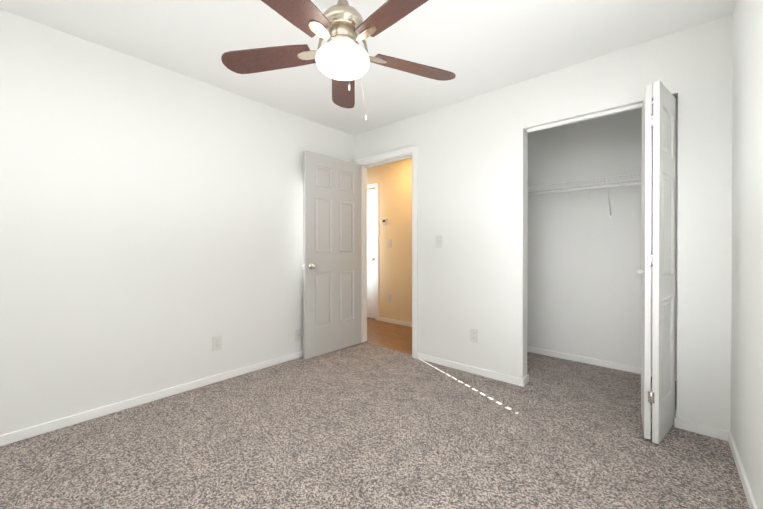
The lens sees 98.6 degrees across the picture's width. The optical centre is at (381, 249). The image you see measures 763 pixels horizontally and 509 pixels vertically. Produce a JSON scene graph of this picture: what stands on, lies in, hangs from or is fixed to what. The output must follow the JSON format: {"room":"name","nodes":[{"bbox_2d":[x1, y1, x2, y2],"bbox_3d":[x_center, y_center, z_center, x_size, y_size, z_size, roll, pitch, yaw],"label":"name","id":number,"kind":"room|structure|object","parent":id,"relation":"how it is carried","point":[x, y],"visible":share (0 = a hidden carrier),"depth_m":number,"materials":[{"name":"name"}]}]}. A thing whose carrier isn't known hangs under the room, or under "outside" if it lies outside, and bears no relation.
{"room":"empty bedroom","nodes":[
{"label":"empty bedroom","id":0,"kind":"room"},
{"bbox_2d":[0,9,352,434],"bbox_3d":[-1.511,-0.127,2.637,0.120,2.440,3.690,0,0,41],"label":"wall","id":1,"kind":"structure","parent":0,"point":[151,227],"depth_m":2.28,"materials":[{"name":"white paint"}]},
{"bbox_2d":[0,351,302,445],"bbox_3d":[-1.464,1.063,2.599,0.016,0.060,3.454,0,0,41],"label":"baseboard","id":2,"kind":"structure","parent":1,"relation":"attached to","point":[67,421],"depth_m":2.27,"materials":[{"name":"white paint"}]},
{"bbox_2d":[212,335,221,350],"bbox_3d":[-1.359,0.773,2.716,0.010,0.117,0.072,0,0,41],"label":"outlet","id":3,"kind":"object","parent":1,"relation":"attached to","point":[216,343],"visible":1,"depth_m":2.71,"materials":[{"name":"white plastic"}]},
{"bbox_2d":[295,329,301,341],"bbox_3d":[-0.839,0.860,3.316,0.010,0.117,0.072,0,0,41],"label":"outlet","id":4,"kind":"object","parent":1,"relation":"attached to","point":[298,334],"visible":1,"depth_m":3.31,"materials":[{"name":"white plastic"}]},
{"bbox_2d":[0,0,735,135],"bbox_3d":[-0.021,-1.399,3.272,5.130,0.100,6.610,0,0,41],"label":"ceiling","id":5,"kind":"structure","parent":0,"point":[478,47],"depth_m":2.09,"materials":[{"name":"white paint"}]},
{"bbox_2d":[221,0,455,119],"bbox_3d":[-0.161,-0.956,1.444,1.137,0.771,1.150,0,0,41],"label":"ceiling fan","id":6,"kind":"object","parent":5,"relation":"hanging from","point":[343,58],"visible":1,"depth_m":1.43,"materials":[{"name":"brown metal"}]},
{"bbox_2d":[0,342,749,508],"bbox_3d":[0.012,1.146,1.948,3.330,0.100,4.640,0,0,41],"label":"floor carpet","id":7,"kind":"object","parent":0,"point":[363,425],"visible":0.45,"depth_m":1.81,"materials":[{"name":"grey carpet"}]},
{"bbox_2d":[365,317,411,353],"bbox_3d":[0.498,1.133,5.236,3.350,0.100,2.980,0,0,41],"label":"floor","id":8,"kind":"structure","parent":0,"point":[396,337],"depth_m":4.17,"materials":[{"name":"brown wood"}]},
{"bbox_2d":[367,158,411,322],"bbox_3d":[0.193,-0.136,4.888,3.360,2.440,0.150,0,0,41],"label":"wall","id":9,"kind":"structure","parent":0,"point":[393,180],"depth_m":4.74,"materials":[{"name":"beige paint"}]},
{"bbox_2d":[367,189,375,318],"bbox_3d":[-0.360,0.058,5.319,0.730,2.025,0.104,0,0,41],"label":"hall door","id":10,"kind":"structure","parent":9,"relation":"in","point":[371,266],"depth_m":5.17,"materials":[{"name":"white paint"}]},
{"bbox_2d":[367,183,378,320],"bbox_3d":[-0.335,0.028,5.348,0.880,2.115,0.136,0,0,41],"label":"door frame","id":11,"kind":"structure","parent":9,"relation":"attached to","point":[375,186],"depth_m":5.02,"materials":[{"name":"white paint"}]},
{"bbox_2d":[381,219,387,224],"bbox_3d":[0.040,-0.421,4.932,0.120,0.090,0.030,0,0,41],"label":"thermostat","id":12,"kind":"object","parent":9,"relation":"attached to","point":[384,221],"visible":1,"depth_m":4.91,"materials":[{"name":"white plastic"}]},
{"bbox_2d":[387,239,390,246],"bbox_3d":[0.111,-0.096,4.878,0.072,0.117,0.020,0,0,41],"label":"hall light switch","id":13,"kind":"object","parent":9,"relation":"attached to","point":[388,242],"visible":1,"depth_m":4.88,"materials":[{"name":"white plastic"}]},
{"bbox_2d":[388,294,391,302],"bbox_3d":[0.119,0.721,4.882,0.072,0.117,0.010,0,0,41],"label":"electrical outlet","id":14,"kind":"object","parent":9,"relation":"attached to","point":[389,298],"visible":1,"depth_m":4.88,"materials":[{"name":"white plastic"}]},
{"bbox_2d":[379,317,411,326],"bbox_3d":[0.694,1.056,4.384,1.944,0.060,0.016,0,0,41],"label":"baseboard","id":15,"kind":"structure","parent":9,"relation":"attached to","point":[393,321],"depth_m":4.79,"materials":[{"name":"white paint"}]},
{"bbox_2d":[353,14,732,430],"bbox_3d":[0.872,-0.128,2.932,3.090,2.440,0.120,0,0,41],"label":"wall","id":16,"kind":"structure","parent":0,"point":[472,184],"depth_m":2.63,"materials":[{"name":"white paint"}]},
{"bbox_2d":[303,150,360,359],"bbox_3d":[-0.502,0.050,3.526,0.173,2.055,0.787,0,0,41],"label":"bedroom door","id":17,"kind":"structure","parent":16,"relation":"in","point":[331,254],"depth_m":3.46,"materials":[{"name":"grey paint"}]},
{"bbox_2d":[435,235,441,247],"bbox_3d":[0.542,-0.079,3.126,0.072,0.117,0.020,0,0,41],"label":"light switch","id":18,"kind":"object","parent":16,"relation":"attached to","point":[438,241],"visible":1,"depth_m":3.13,"materials":[{"name":"white plastic"}]},
{"bbox_2d":[418,353,527,386],"bbox_3d":[0.757,1.062,2.964,1.022,0.060,0.042,0,0,41],"label":"baseboard","id":19,"kind":"structure","parent":16,"relation":"attached to","point":[486,373],"depth_m":2.88,"materials":[{"name":"white paint"}]},
{"bbox_2d":[470,328,477,342],"bbox_3d":[0.816,0.755,2.898,0.072,0.117,0.010,0,0,41],"label":"outlet","id":20,"kind":"object","parent":16,"relation":"attached to","point":[473,335],"visible":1,"depth_m":2.89,"materials":[{"name":"white plastic"}]},
{"bbox_2d":[637,80,675,443],"bbox_3d":[1.656,0.070,1.976,0.174,2.053,0.404,0,0,41],"label":"bifold closet door","id":21,"kind":"structure","parent":16,"relation":"in","point":[661,259],"depth_m":1.88,"materials":[{"name":"white paint"}]},
{"bbox_2d":[720,429,723,436],"bbox_3d":[2.337,1.065,2.274,0.016,0.060,0.810,0,0,41],"label":"baseboard","id":22,"kind":"structure","parent":16,"relation":"attached to","point":[721,430],"depth_m":1.89,"materials":[{"name":"white paint"}]},
{"bbox_2d":[527,99,677,373],"bbox_3d":[2.035,-0.129,3.180,1.660,2.440,0.120,0,0,41],"label":"wall","id":23,"kind":"structure","parent":0,"point":[584,278],"depth_m":3.11,"materials":[{"name":"white paint"}]},
{"bbox_2d":[527,346,675,380],"bbox_3d":[2.038,1.061,3.097,1.548,0.060,0.016,0,0,41],"label":"baseboard","id":24,"kind":"structure","parent":23,"relation":"attached to","point":[624,367],"depth_m":3.14,"materials":[{"name":"white paint"}]},
{"bbox_2d":[528,173,676,217],"bbox_3d":[1.939,-0.462,2.977,1.540,0.337,0.310,0,0,41],"label":"wire closet shelf","id":25,"kind":"object","parent":23,"relation":"attached to","point":[593,187],"visible":0.62,"depth_m":2.93,"materials":[{"name":"white metal"}]},
{"bbox_2d":[731,0,762,508],"bbox_3d":[1.224,-0.120,0.890,0.120,2.440,4.640,0,0,41],"label":"wall","id":26,"kind":"structure","parent":0,"point":[747,278],"depth_m":1.50,"materials":[{"name":"white paint"}]},
{"bbox_2d":[724,430,757,508],"bbox_3d":[0.864,1.072,0.579,0.016,0.060,3.458,0,0,41],"label":"baseboard","id":27,"kind":"structure","parent":26,"relation":"attached to","point":[728,437],"depth_m":1.56,"materials":[{"name":"white paint"}]}
]}

